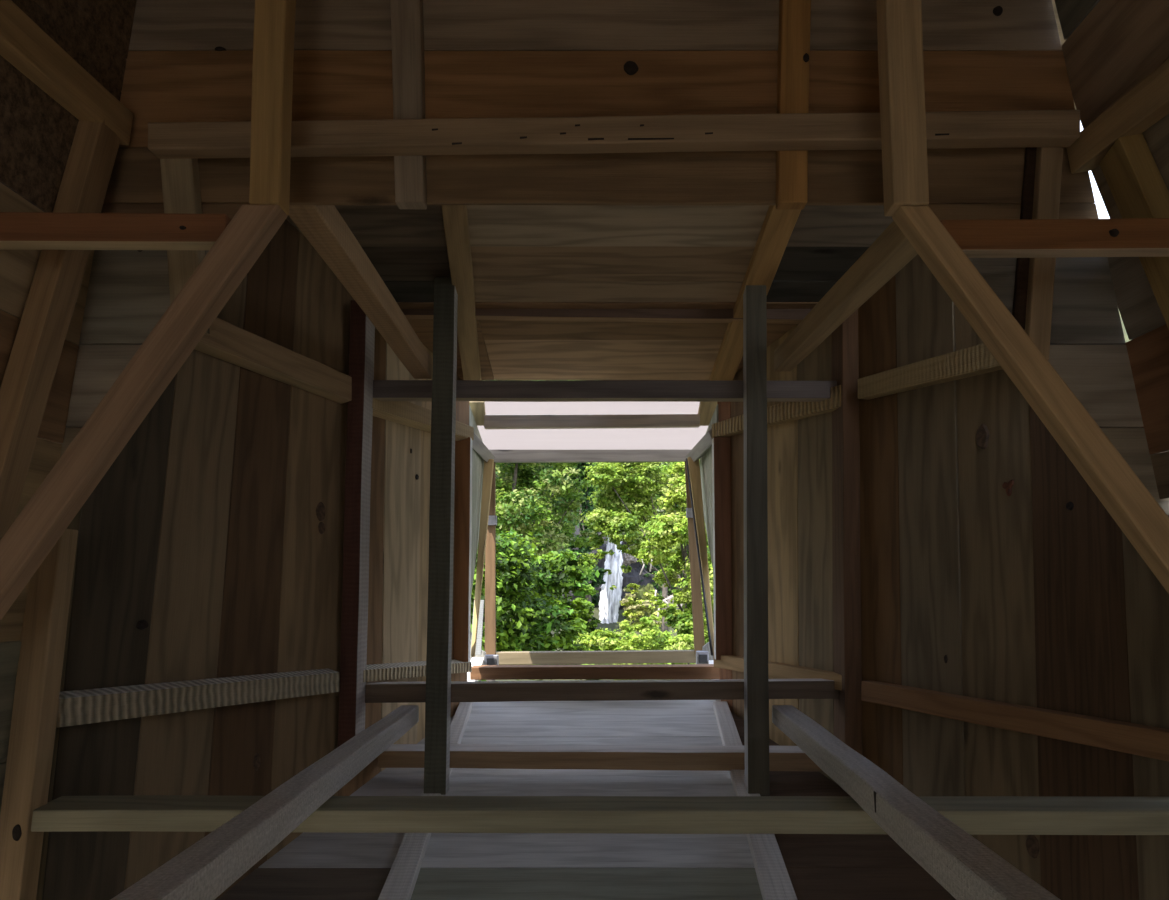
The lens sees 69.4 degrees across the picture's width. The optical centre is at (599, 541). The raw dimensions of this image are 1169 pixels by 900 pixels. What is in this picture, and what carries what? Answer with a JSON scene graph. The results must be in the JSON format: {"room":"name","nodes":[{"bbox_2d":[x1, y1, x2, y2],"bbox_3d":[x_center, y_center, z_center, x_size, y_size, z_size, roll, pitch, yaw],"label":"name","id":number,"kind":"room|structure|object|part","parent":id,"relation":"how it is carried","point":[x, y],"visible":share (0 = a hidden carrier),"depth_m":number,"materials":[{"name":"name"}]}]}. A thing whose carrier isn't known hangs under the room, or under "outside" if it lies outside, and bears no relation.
{"room":"wooden attic","nodes":[
{"label":"wooden attic","id":0,"kind":"room"},
{"bbox_2d":[0,0,136,812],"bbox_3d":[-0.991,-0.316,0.241,0.293,2.133,2.649,0,-3,0],"label":"wall","id":1,"kind":"structure","parent":0,"point":[37,134],"depth_m":1.45,"materials":[{"name":"brown wood"}]},
{"bbox_3d":[-1.041,0.062,0.222,0.193,1.377,2.649,0,-3,0],"label":"fibreboard panel","id":2,"kind":"part","parent":1,"relation":"part of","materials":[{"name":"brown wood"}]},
{"bbox_2d":[0,120,119,539],"bbox_3d":[-0.986,-0.070,1.374,0.070,1.381,0.349,-2,-4,39],"label":"wooden beam","id":3,"kind":"structure","parent":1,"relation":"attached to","point":[33,361],"depth_m":1.42,"materials":[{"name":"brown wood"}]},
{"bbox_2d":[0,205,287,620],"bbox_3d":[-0.758,-0.117,1.266,0.552,0.778,0.043,0,-3,0],"label":"diagonal brace","id":4,"kind":"object","parent":3,"relation":"attached to","point":[56,502],"visible":1,"depth_m":1.25,"materials":[{"name":"brown wood"}]},
{"bbox_2d":[249,0,295,214],"bbox_3d":[-0.497,-0.894,1.304,0.058,0.781,0.044,0,-3,0],"label":"wooden post","id":5,"kind":"object","parent":4,"relation":"on","point":[274,20],"visible":0.88,"depth_m":1.27,"materials":[{"name":"brown wood"}]},
{"bbox_2d":[0,0,132,145],"bbox_3d":[-0.898,-0.782,0.703,0.050,0.134,1.745,0,-3,0],"label":"wooden beam","id":6,"kind":"structure","parent":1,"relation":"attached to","point":[23,43],"depth_m":1.37,"materials":[{"name":"brown wood"}]},
{"bbox_2d":[0,212,230,249],"bbox_3d":[-0.789,-0.489,1.329,0.415,0.049,0.038,0,-3,0],"label":"crossbar","id":7,"kind":"object","parent":1,"relation":"attached to","point":[18,230],"visible":0.88,"depth_m":1.31,"materials":[{"name":"brown wood"}]},
{"bbox_2d":[36,219,468,899],"bbox_3d":[-0.793,-0.003,2.389,0.027,2.027,1.733,-1,-3,19],"label":"wall","id":8,"kind":"structure","parent":0,"point":[211,545],"depth_m":2.07,"materials":[{"name":"brown wood"}]},
{"bbox_2d":[0,529,77,899],"bbox_3d":[-1.028,0.356,1.528,0.115,0.761,0.053,0,-3,0],"label":"post","id":9,"kind":"object","parent":8,"relation":"attached to","point":[43,636],"visible":0.86,"depth_m":1.51,"materials":[{"name":"brown wood"}]},
{"bbox_2d":[31,795,1168,834],"bbox_3d":[0.050,0.502,1.551,2.136,0.050,0.092,0,-3,0],"label":"crossbar","id":10,"kind":"object","parent":9,"relation":"attached to","point":[976,815],"visible":0.86,"depth_m":1.51,"materials":[{"name":"brown wood"}]},
{"bbox_2d":[111,705,418,899],"bbox_3d":[-0.482,0.397,0.943,0.057,0.113,3.142,0,-3,-3],"label":"beam","id":11,"kind":"structure","parent":10,"relation":"on","point":[208,867],"depth_m":1.20,"materials":[{"name":"brown wood"}]},
{"bbox_2d":[772,705,1059,899],"bbox_3d":[0.450,0.398,0.943,0.063,0.115,3.143,0,-3,3],"label":"beam","id":12,"kind":"structure","parent":10,"relation":"on","point":[960,863],"depth_m":1.20,"materials":[{"name":"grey wood"}]},
{"bbox_2d":[56,668,338,727],"bbox_3d":[-0.901,0.353,1.968,0.042,0.098,0.896,-1,-3,19],"label":"wall rail","id":13,"kind":"object","parent":8,"relation":"attached to","point":[76,707],"visible":0.8,"depth_m":1.87,"materials":[{"name":"brown wood"}]},
{"bbox_2d":[194,317,351,403],"bbox_3d":[-0.848,-0.469,2.159,0.041,0.100,0.651,-1,-3,19],"label":"wall rail","id":14,"kind":"object","parent":8,"relation":"attached to","point":[228,342],"visible":0.74,"depth_m":2.15,"materials":[{"name":"brown wood"}]},
{"bbox_2d":[338,300,374,746],"bbox_3d":[-0.719,-0.020,2.495,0.065,1.378,0.102,0,-3,0],"label":"wall post","id":15,"kind":"object","parent":8,"relation":"attached to","point":[354,622],"visible":0.79,"depth_m":2.46,"materials":[{"name":"brown wood"}]},
{"bbox_2d":[363,659,471,681],"bbox_3d":[-0.607,0.424,2.804,0.041,0.082,0.694,-1,-3,19],"label":"wall rail","id":16,"kind":"object","parent":8,"relation":"attached to","point":[388,671],"visible":0.59,"depth_m":2.69,"materials":[{"name":"brown wood"}]},
{"bbox_2d":[372,398,473,440],"bbox_3d":[-0.605,-0.415,2.853,0.042,0.073,0.686,-1,-3,19],"label":"wall rail","id":17,"kind":"object","parent":8,"relation":"attached to","point":[406,413],"visible":0.49,"depth_m":2.76,"materials":[{"name":"brown wood"}]},
{"bbox_2d":[454,437,472,661],"bbox_3d":[-0.517,0.027,3.128,0.077,0.828,0.051,0,-3,0],"label":"end post","id":18,"kind":"object","parent":8,"relation":"attached to","point":[463,448],"visible":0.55,"depth_m":3.11,"materials":[{"name":"brown wood"}]},
{"bbox_2d":[469,404,483,592],"bbox_3d":[-0.521,-0.118,3.541,0.025,0.784,0.657,0,-3,-3],"label":"panel","id":19,"kind":"object","parent":8,"relation":"attached to","point":[477,460],"visible":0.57,"depth_m":3.45,"materials":[{"name":"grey wood"}]},
{"bbox_2d":[472,433,494,461],"bbox_3d":[-0.505,-0.395,3.546,0.051,0.080,0.680,0,-3,0],"label":"plate","id":20,"kind":"object","parent":8,"relation":"attached to","point":[478,446],"visible":0.61,"depth_m":3.50,"materials":[{"name":"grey wood"}]},
{"bbox_2d":[471,459,493,656],"bbox_3d":[-0.496,0.035,3.498,0.042,0.835,0.547,0,-3,0],"label":"brace","id":21,"kind":"object","parent":20,"relation":"attached to","point":[488,466],"visible":0.95,"depth_m":3.52,"materials":[{"name":"brown wood"}]},
{"bbox_2d":[484,414,699,428],"bbox_3d":[-0.031,-0.461,3.246,0.827,0.054,0.036,0,-3,0],"label":"ceiling bar","id":22,"kind":"object","parent":20,"relation":"attached to","point":[644,420],"visible":1,"depth_m":3.23,"materials":[{"name":"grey wood"}]},
{"bbox_2d":[467,658,483,680],"bbox_3d":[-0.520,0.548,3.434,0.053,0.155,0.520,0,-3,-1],"label":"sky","id":23,"kind":"structure","parent":0,"point":[475,661],"depth_m":3.56,"materials":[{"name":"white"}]},
{"bbox_2d":[470,450,712,664],"bbox_3d":[-0.030,0.058,3.688,1.071,0.992,0.470,0,-3,0],"label":"window","id":24,"kind":"structure","parent":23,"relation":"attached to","point":[701,654],"depth_m":3.88,"materials":[{"name":"brown wood"}]},
{"bbox_3d":[-0.044,-0.398,3.921,0.940,0.058,0.030,0,-3,0],"label":"rail","id":25,"kind":"part","parent":24,"relation":"part of","materials":[{"name":"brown wood"}]},
{"bbox_3d":[-0.028,0.531,3.883,1.018,0.067,0.030,0,-3,0],"label":"rail","id":26,"kind":"part","parent":24,"relation":"part of","materials":[{"name":"brown wood"}]},
{"bbox_2d":[470,664,718,679],"bbox_3d":[-0.015,0.510,3.308,0.973,0.053,0.102,0,-3,0],"label":"board","id":27,"kind":"object","parent":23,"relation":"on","point":[601,671],"visible":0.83,"depth_m":3.26,"materials":[{"name":"brown wood"}]},
{"bbox_2d":[217,700,955,899],"bbox_3d":[0.045,0.771,2.426,2.260,0.463,1.783,0,-3,0],"label":"floor","id":28,"kind":"structure","parent":0,"point":[315,865],"depth_m":2.21,"materials":[{"name":"grey wood"}]},
{"bbox_2d":[378,702,471,899],"bbox_3d":[-0.482,0.737,2.462,0.070,0.361,1.336,0,-3,0],"label":"batten","id":29,"kind":"object","parent":28,"relation":"on","point":[402,877],"visible":0.56,"depth_m":2.12,"materials":[{"name":"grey wood"}]},
{"bbox_2d":[424,277,457,794],"bbox_3d":[-0.471,-0.028,2.502,0.077,1.522,0.057,0,-3,0],"label":"frame post","id":30,"kind":"object","parent":29,"relation":"on","point":[444,372],"visible":0.97,"depth_m":2.48,"materials":[{"name":"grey wood"}]},
{"bbox_2d":[288,205,431,378],"bbox_3d":[-0.560,-0.601,2.087,0.066,0.166,0.958,0,-3,3],"label":"beam","id":31,"kind":"structure","parent":30,"relation":"attached to","point":[323,226],"depth_m":1.94,"materials":[{"name":"brown wood"}]},
{"bbox_2d":[365,679,838,702],"bbox_3d":[-0.003,0.448,2.540,1.440,0.066,0.062,0,-3,0],"label":"frame bar","id":32,"kind":"object","parent":30,"relation":"attached to","point":[712,689],"visible":0.74,"depth_m":2.51,"materials":[{"name":"brown wood"}]},
{"bbox_2d":[373,380,836,401],"bbox_3d":[0.014,-0.461,2.583,1.410,0.057,0.052,0,-3,0],"label":"frame bar","id":33,"kind":"object","parent":30,"relation":"attached to","point":[383,390],"visible":0.89,"depth_m":2.56,"materials":[{"name":"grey wood"}]},
{"bbox_2d":[378,744,821,770],"bbox_3d":[0.000,0.668,2.612,1.360,0.074,0.056,0,-3,0],"label":"bar","id":34,"kind":"object","parent":28,"relation":"on","point":[493,756],"visible":0.77,"depth_m":2.58,"materials":[{"name":"brown wood"}]},
{"bbox_2d":[713,701,796,899],"bbox_3d":[0.425,0.738,2.463,0.076,0.360,1.337,0,-3,1],"label":"batten","id":35,"kind":"object","parent":28,"relation":"on","point":[774,881],"visible":0.69,"depth_m":2.15,"materials":[{"name":"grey wood"}]},
{"bbox_2d":[743,285,769,795],"bbox_3d":[0.461,-0.026,2.503,0.070,1.524,0.057,0,-3,0],"label":"frame post","id":36,"kind":"object","parent":35,"relation":"on","point":[756,688],"visible":0.92,"depth_m":2.48,"materials":[{"name":"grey wood"}]},
{"bbox_2d":[774,221,917,370],"bbox_3d":[0.608,-0.605,2.087,0.062,0.129,0.967,0,-3,-7],"label":"beam","id":37,"kind":"structure","parent":36,"relation":"attached to","point":[891,251],"depth_m":2.03,"materials":[{"name":"brown wood"}]},
{"bbox_2d":[477,402,707,449],"bbox_3d":[-0.020,-0.494,3.651,1.080,0.111,0.620,0,-3,0],"label":"sheet","id":38,"kind":"object","parent":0,"point":[596,438],"visible":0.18,"depth_m":3.70,"materials":[{"name":"white fabric"}]},
{"bbox_2d":[469,401,485,425],"bbox_3d":[-0.496,-0.527,3.403,0.067,0.078,0.238,0,-3,-6],"label":"batten","id":39,"kind":"object","parent":38,"relation":"attached to","point":[477,407],"visible":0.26,"depth_m":3.37,"materials":[{"name":"brown wood"}]},
{"bbox_2d":[698,402,716,425],"bbox_3d":[0.440,-0.527,3.403,0.092,0.079,0.231,0,-3,0],"label":"batten","id":40,"kind":"object","parent":38,"relation":"attached to","point":[706,410],"visible":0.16,"depth_m":3.37,"materials":[{"name":"brown wood"}]},
{"bbox_2d":[56,0,1168,516],"bbox_3d":[0.036,-0.244,1.570,2.736,2.130,0.015,0,-3,0],"label":"wall","id":41,"kind":"structure","parent":0,"point":[188,60],"depth_m":1.60,"materials":[{"name":"brown wood"}]},
{"bbox_2d":[160,158,209,334],"bbox_3d":[-0.772,-0.575,1.565,0.093,0.379,0.033,0,-3,0],"label":"batten","id":42,"kind":"object","parent":41,"relation":"attached to","point":[180,177],"visible":0.34,"depth_m":1.55,"materials":[{"name":"brown wood"}]},
{"bbox_2d":[390,0,426,208],"bbox_3d":[-0.362,-0.941,1.585,0.075,0.635,0.033,0,-3,0],"label":"wooden post","id":43,"kind":"object","parent":41,"relation":"attached to","point":[407,22],"visible":0.92,"depth_m":1.56,"materials":[{"name":"brown wood"}]},
{"bbox_2d":[776,0,810,209],"bbox_3d":[0.365,-0.941,1.585,0.071,0.635,0.034,0,-3,0],"label":"wooden post","id":44,"kind":"object","parent":41,"relation":"attached to","point":[794,15],"visible":0.91,"depth_m":1.56,"materials":[{"name":"brown wood"}]},
{"bbox_2d":[1012,147,1036,329],"bbox_3d":[0.794,-0.572,1.575,0.060,0.361,0.012,0,-3,0],"label":"batten","id":45,"kind":"object","parent":41,"relation":"attached to","point":[1022,265],"visible":0.46,"depth_m":1.57,"materials":[{"name":"brown wood"}]},
{"bbox_2d":[1024,147,1062,359],"bbox_3d":[0.821,-0.558,1.565,0.082,0.457,0.034,0,-3,0],"label":"wooden post","id":46,"kind":"object","parent":41,"relation":"attached to","point":[1048,169],"visible":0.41,"depth_m":1.55,"materials":[{"name":"brown wood"}]},
{"bbox_2d":[286,0,1076,379],"bbox_3d":[0.045,-0.837,2.407,2.260,0.375,1.578,0,-3,0],"label":"ceiling","id":47,"kind":"structure","parent":0,"point":[523,256],"depth_m":2.49,"materials":[{"name":"brown wood"}]},
{"bbox_2d":[441,205,480,379],"bbox_3d":[-0.424,-0.741,2.650,0.065,0.308,1.248,0,-3,-6],"label":"batten","id":48,"kind":"object","parent":47,"relation":"attached to","point":[455,217],"visible":0.59,"depth_m":2.50,"materials":[{"name":"brown wood"}]},
{"bbox_2d":[401,309,811,323],"bbox_3d":[0.000,-0.743,2.715,1.353,0.074,0.046,0,-3,0],"label":"ceiling bar","id":49,"kind":"object","parent":47,"relation":"attached to","point":[774,316],"visible":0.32,"depth_m":2.69,"materials":[{"name":"brown wood"}]},
{"bbox_2d":[709,205,800,380],"bbox_3d":[0.467,-0.741,2.650,0.082,0.308,1.239,0,-3,-2],"label":"batten","id":50,"kind":"object","parent":47,"relation":"attached to","point":[777,228],"visible":0.55,"depth_m":2.45,"materials":[{"name":"brown wood"}]},
{"bbox_2d":[717,254,1168,899],"bbox_3d":[0.806,0.037,2.411,0.027,1.932,1.752,1,-3,-23],"label":"wall","id":51,"kind":"structure","parent":0,"point":[991,568],"depth_m":2.12,"materials":[{"name":"brown wood"}]},
{"bbox_2d":[686,428,712,461],"bbox_3d":[0.429,-0.396,3.546,0.055,0.074,0.682,0,-3,-2],"label":"plate","id":52,"kind":"object","parent":51,"relation":"attached to","point":[705,443],"visible":0.68,"depth_m":3.45,"materials":[{"name":"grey wood"}]},
{"bbox_2d":[687,457,713,654],"bbox_3d":[0.417,0.026,3.498,0.049,0.836,0.548,0,-3,0],"label":"brace","id":53,"kind":"object","parent":52,"relation":"attached to","point":[694,467],"visible":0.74,"depth_m":3.54,"materials":[{"name":"brown wood"}]},
{"bbox_2d":[699,404,718,566],"bbox_3d":[0.461,-0.137,3.542,0.026,0.746,0.656,0,-3,1],"label":"panel","id":54,"kind":"object","parent":51,"relation":"attached to","point":[706,459],"visible":0.48,"depth_m":3.52,"materials":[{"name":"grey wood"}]},
{"bbox_2d":[712,437,732,659],"bbox_3d":[0.456,0.023,3.148,0.065,0.826,0.051,0,-3,0],"label":"end post","id":55,"kind":"object","parent":51,"relation":"attached to","point":[721,485],"visible":0.91,"depth_m":3.13,"materials":[{"name":"brown wood"}]},
{"bbox_2d":[712,385,840,437],"bbox_3d":[0.588,-0.424,2.860,0.041,0.078,0.753,1,-3,-23],"label":"wall rail","id":56,"kind":"object","parent":51,"relation":"attached to","point":[784,412],"visible":0.67,"depth_m":2.76,"materials":[{"name":"brown wood"}]},
{"bbox_2d":[713,655,841,690],"bbox_3d":[0.591,0.429,2.811,0.041,0.054,0.757,1,-3,-23],"label":"wall rail","id":57,"kind":"object","parent":51,"relation":"attached to","point":[777,670],"visible":0.69,"depth_m":2.75,"materials":[{"name":"brown wood"}]},
{"bbox_2d":[832,309,861,754],"bbox_3d":[0.738,-0.020,2.534,0.062,1.395,0.122,0,-3,0],"label":"wall post","id":58,"kind":"object","parent":51,"relation":"attached to","point":[845,360],"visible":0.73,"depth_m":2.49,"materials":[{"name":"brown wood"}]},
{"bbox_2d":[858,343,1001,399],"bbox_3d":[0.884,-0.444,2.176,0.040,0.085,0.608,1,-3,-23],"label":"wall rail","id":59,"kind":"object","parent":51,"relation":"attached to","point":[974,360],"visible":0.68,"depth_m":2.19,"materials":[{"name":"brown wood"}]},
{"bbox_2d":[861,680,1168,760],"bbox_3d":[0.941,0.408,1.998,0.042,0.066,0.905,1,-3,-23],"label":"wall rail","id":60,"kind":"object","parent":51,"relation":"attached to","point":[1126,737],"visible":1,"depth_m":1.90,"materials":[{"name":"brown wood"}]},
{"bbox_2d":[1055,0,1168,498],"bbox_3d":[1.010,-0.315,0.252,0.402,2.134,2.670,0,-3,0],"label":"wall","id":61,"kind":"structure","parent":0,"point":[1110,46],"depth_m":1.51,"materials":[{"name":"brown wood"}]},
{"bbox_2d":[1067,59,1168,173],"bbox_3d":[0.902,-0.721,0.740,0.052,0.145,1.677,0,-3,-1],"label":"wall rail","id":62,"kind":"object","parent":61,"relation":"attached to","point":[1145,104],"visible":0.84,"depth_m":1.42,"materials":[{"name":"brown wood"}]},
{"bbox_2d":[148,110,1079,158],"bbox_3d":[0.026,-0.742,1.538,1.682,0.074,0.040,0,-3,0],"label":"crossbar","id":63,"kind":"object","parent":62,"relation":"attached to","point":[1001,128],"visible":0.95,"depth_m":1.52,"materials":[{"name":"brown wood"}]},
{"bbox_2d":[1099,133,1168,328],"bbox_3d":[1.014,-0.070,1.278,0.072,1.266,0.453,2,-4,-36],"label":"wooden beam","id":64,"kind":"structure","parent":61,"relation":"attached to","point":[1136,184],"depth_m":1.42,"materials":[{"name":"brown wood"}]},
{"bbox_2d":[892,206,1168,593],"bbox_3d":[0.741,-0.108,1.265,0.580,0.793,0.043,0,-3,0],"label":"diagonal brace","id":65,"kind":"object","parent":64,"relation":"attached to","point":[1140,517],"visible":1,"depth_m":1.26,"materials":[{"name":"brown wood"}]},
{"bbox_2d":[876,0,928,215],"bbox_3d":[0.460,-0.894,1.307,0.067,0.781,0.048,0,-3,0],"label":"upright","id":66,"kind":"object","parent":65,"relation":"on","point":[899,22],"visible":0.9,"depth_m":1.27,"materials":[{"name":"brown wood"}]},
{"bbox_2d":[940,218,1168,257],"bbox_3d":[0.735,-0.478,1.329,0.413,0.052,0.039,0,-3,0],"label":"crossbar","id":67,"kind":"object","parent":65,"relation":"attached to","point":[1127,237],"visible":0.79,"depth_m":1.31,"materials":[{"name":"brown wood"}]},
{"label":"outside","id":68,"kind":"structure","parent":0,"visible":0},
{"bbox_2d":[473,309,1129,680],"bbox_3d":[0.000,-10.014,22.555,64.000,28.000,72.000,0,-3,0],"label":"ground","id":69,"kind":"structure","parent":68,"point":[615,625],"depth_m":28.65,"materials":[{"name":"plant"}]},
{"bbox_2d":[470,510,599,680],"bbox_3d":[-1.330,1.208,10.278,2.783,3.708,3.049,1,-3,-19],"label":"maple tree","id":70,"kind":"object","parent":69,"relation":"on","point":[520,591],"visible":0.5,"depth_m":9.77,"materials":[{"name":"green plant"}]},
{"bbox_2d":[487,462,594,680],"bbox_3d":[-1.983,0.403,15.942,3.775,5.907,3.218,0,-3,-6],"label":"leafy tree","id":71,"kind":"object","parent":69,"relation":"on","point":[519,483],"visible":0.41,"depth_m":15.43,"materials":[{"name":"green plant"}]},
{"bbox_2d":[541,462,605,622],"bbox_3d":[-0.803,-0.577,27.222,2.828,6.870,3.259,-1,-3,12],"label":"tree","id":72,"kind":"object","parent":69,"relation":"on","point":[586,505],"visible":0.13,"depth_m":26.95,"materials":[{"name":"green plant"}]},
{"bbox_2d":[569,605,603,637],"bbox_3d":[-0.469,2.512,23.935,1.204,1.663,1.022,0,-3,0],"label":"shrub","id":73,"kind":"object","parent":69,"relation":"on","point":[584,614],"visible":0.36,"depth_m":23.78,"materials":[{"name":"green plant"}]},
{"bbox_2d":[474,380,712,597],"bbox_3d":[-0.002,-9.717,43.575,44.446,26.053,26.546,0,-3,0],"label":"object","id":74,"kind":"object","parent":69,"relation":"on","point":[504,476],"visible":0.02,"depth_m":32.77,"materials":[{"name":"green plant"}]},
{"bbox_2d":[554,526,658,609],"bbox_3d":[0.126,1.974,30.565,4.311,5.316,2.197,0,-3,0],"label":"rock cliff","id":75,"kind":"structure","parent":69,"relation":"on","point":[633,577],"depth_m":29.89,"materials":[{"name":"grey stone"}]},
{"bbox_2d":[622,548,636,564],"bbox_3d":[0.986,0.479,29.121,0.613,0.685,0.599,0,-3,0],"label":"boulder","id":76,"kind":"object","parent":75,"relation":"on","point":[628,559],"visible":0.52,"depth_m":28.92,"materials":[{"name":"grey stone"}]},
{"bbox_2d":[599,537,622,623],"bbox_3d":[0.368,1.337,28.510,0.838,3.498,0.891,0,-3,0],"label":"waterfall","id":77,"kind":"object","parent":69,"relation":"on","point":[609,604],"visible":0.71,"depth_m":28.34,"materials":[{"name":"liquid"}]},
{"bbox_2d":[577,462,682,591],"bbox_3d":[0.895,0.152,21.442,3.730,6.312,3.262,2,-3,-31],"label":"leafy tree","id":78,"kind":"object","parent":69,"relation":"on","point":[614,497],"visible":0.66,"depth_m":20.64,"materials":[{"name":"green plant"}]},
{"bbox_2d":[572,614,695,679],"bbox_3d":[0.492,1.641,12.745,2.066,1.101,1.360,0,-3,0],"label":"round bush","id":79,"kind":"object","parent":69,"relation":"on","point":[652,638],"visible":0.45,"depth_m":12.56,"materials":[{"name":"green plant"}]},
{"bbox_2d":[619,583,661,626],"bbox_3d":[1.373,2.200,27.525,1.498,1.694,1.264,0,-3,0],"label":"shrub","id":80,"kind":"object","parent":69,"relation":"on","point":[643,606],"visible":0.76,"depth_m":27.35,"materials":[{"name":"green plant"}]},
{"bbox_2d":[625,583,657,620],"bbox_3d":[1.492,2.446,28.587,1.141,2.074,1.060,-2,-3,28],"label":"mossy boulder","id":81,"kind":"object","parent":69,"relation":"on","point":[648,586],"visible":0.17,"depth_m":28.33,"materials":[{"name":"green plant"}]},
{"bbox_2d":[639,559,673,621],"bbox_3d":[1.342,1.039,19.472,0.869,1.623,0.040,0,-3,0],"label":"bare branch","id":82,"kind":"object","parent":69,"relation":"on","point":[664,600],"visible":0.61,"depth_m":19.45,"materials":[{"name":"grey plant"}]},
{"bbox_2d":[634,462,679,632],"bbox_3d":[1.971,-0.103,25.624,2.046,6.237,1.968,0,-3,-8],"label":"leafy tree","id":83,"kind":"object","parent":69,"relation":"on","point":[659,494],"visible":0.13,"depth_m":25.15,"materials":[{"name":"green plant"}]},
{"bbox_2d":[661,594,683,610],"bbox_3d":[2.458,2.433,28.695,0.738,1.339,0.734,2,-3,-30],"label":"boulder","id":84,"kind":"object","parent":69,"relation":"on","point":[668,600],"visible":0.06,"depth_m":28.59,"materials":[{"name":"grey stone"}]},
{"bbox_2d":[634,460,713,679],"bbox_3d":[1.857,0.492,14.882,2.316,5.594,2.234,-1,-3,26],"label":"leafy tree","id":85,"kind":"object","parent":69,"relation":"on","point":[662,535],"visible":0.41,"depth_m":14.62,"materials":[{"name":"green plant"}]},
{"bbox_2d":[657,604,713,649],"bbox_3d":[1.645,1.516,14.484,1.182,0.936,1.288,-2,-3,28],"label":"bush","id":86,"kind":"object","parent":69,"relation":"on","point":[684,624],"visible":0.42,"depth_m":14.22,"materials":[{"name":"green plant"}]}
]}

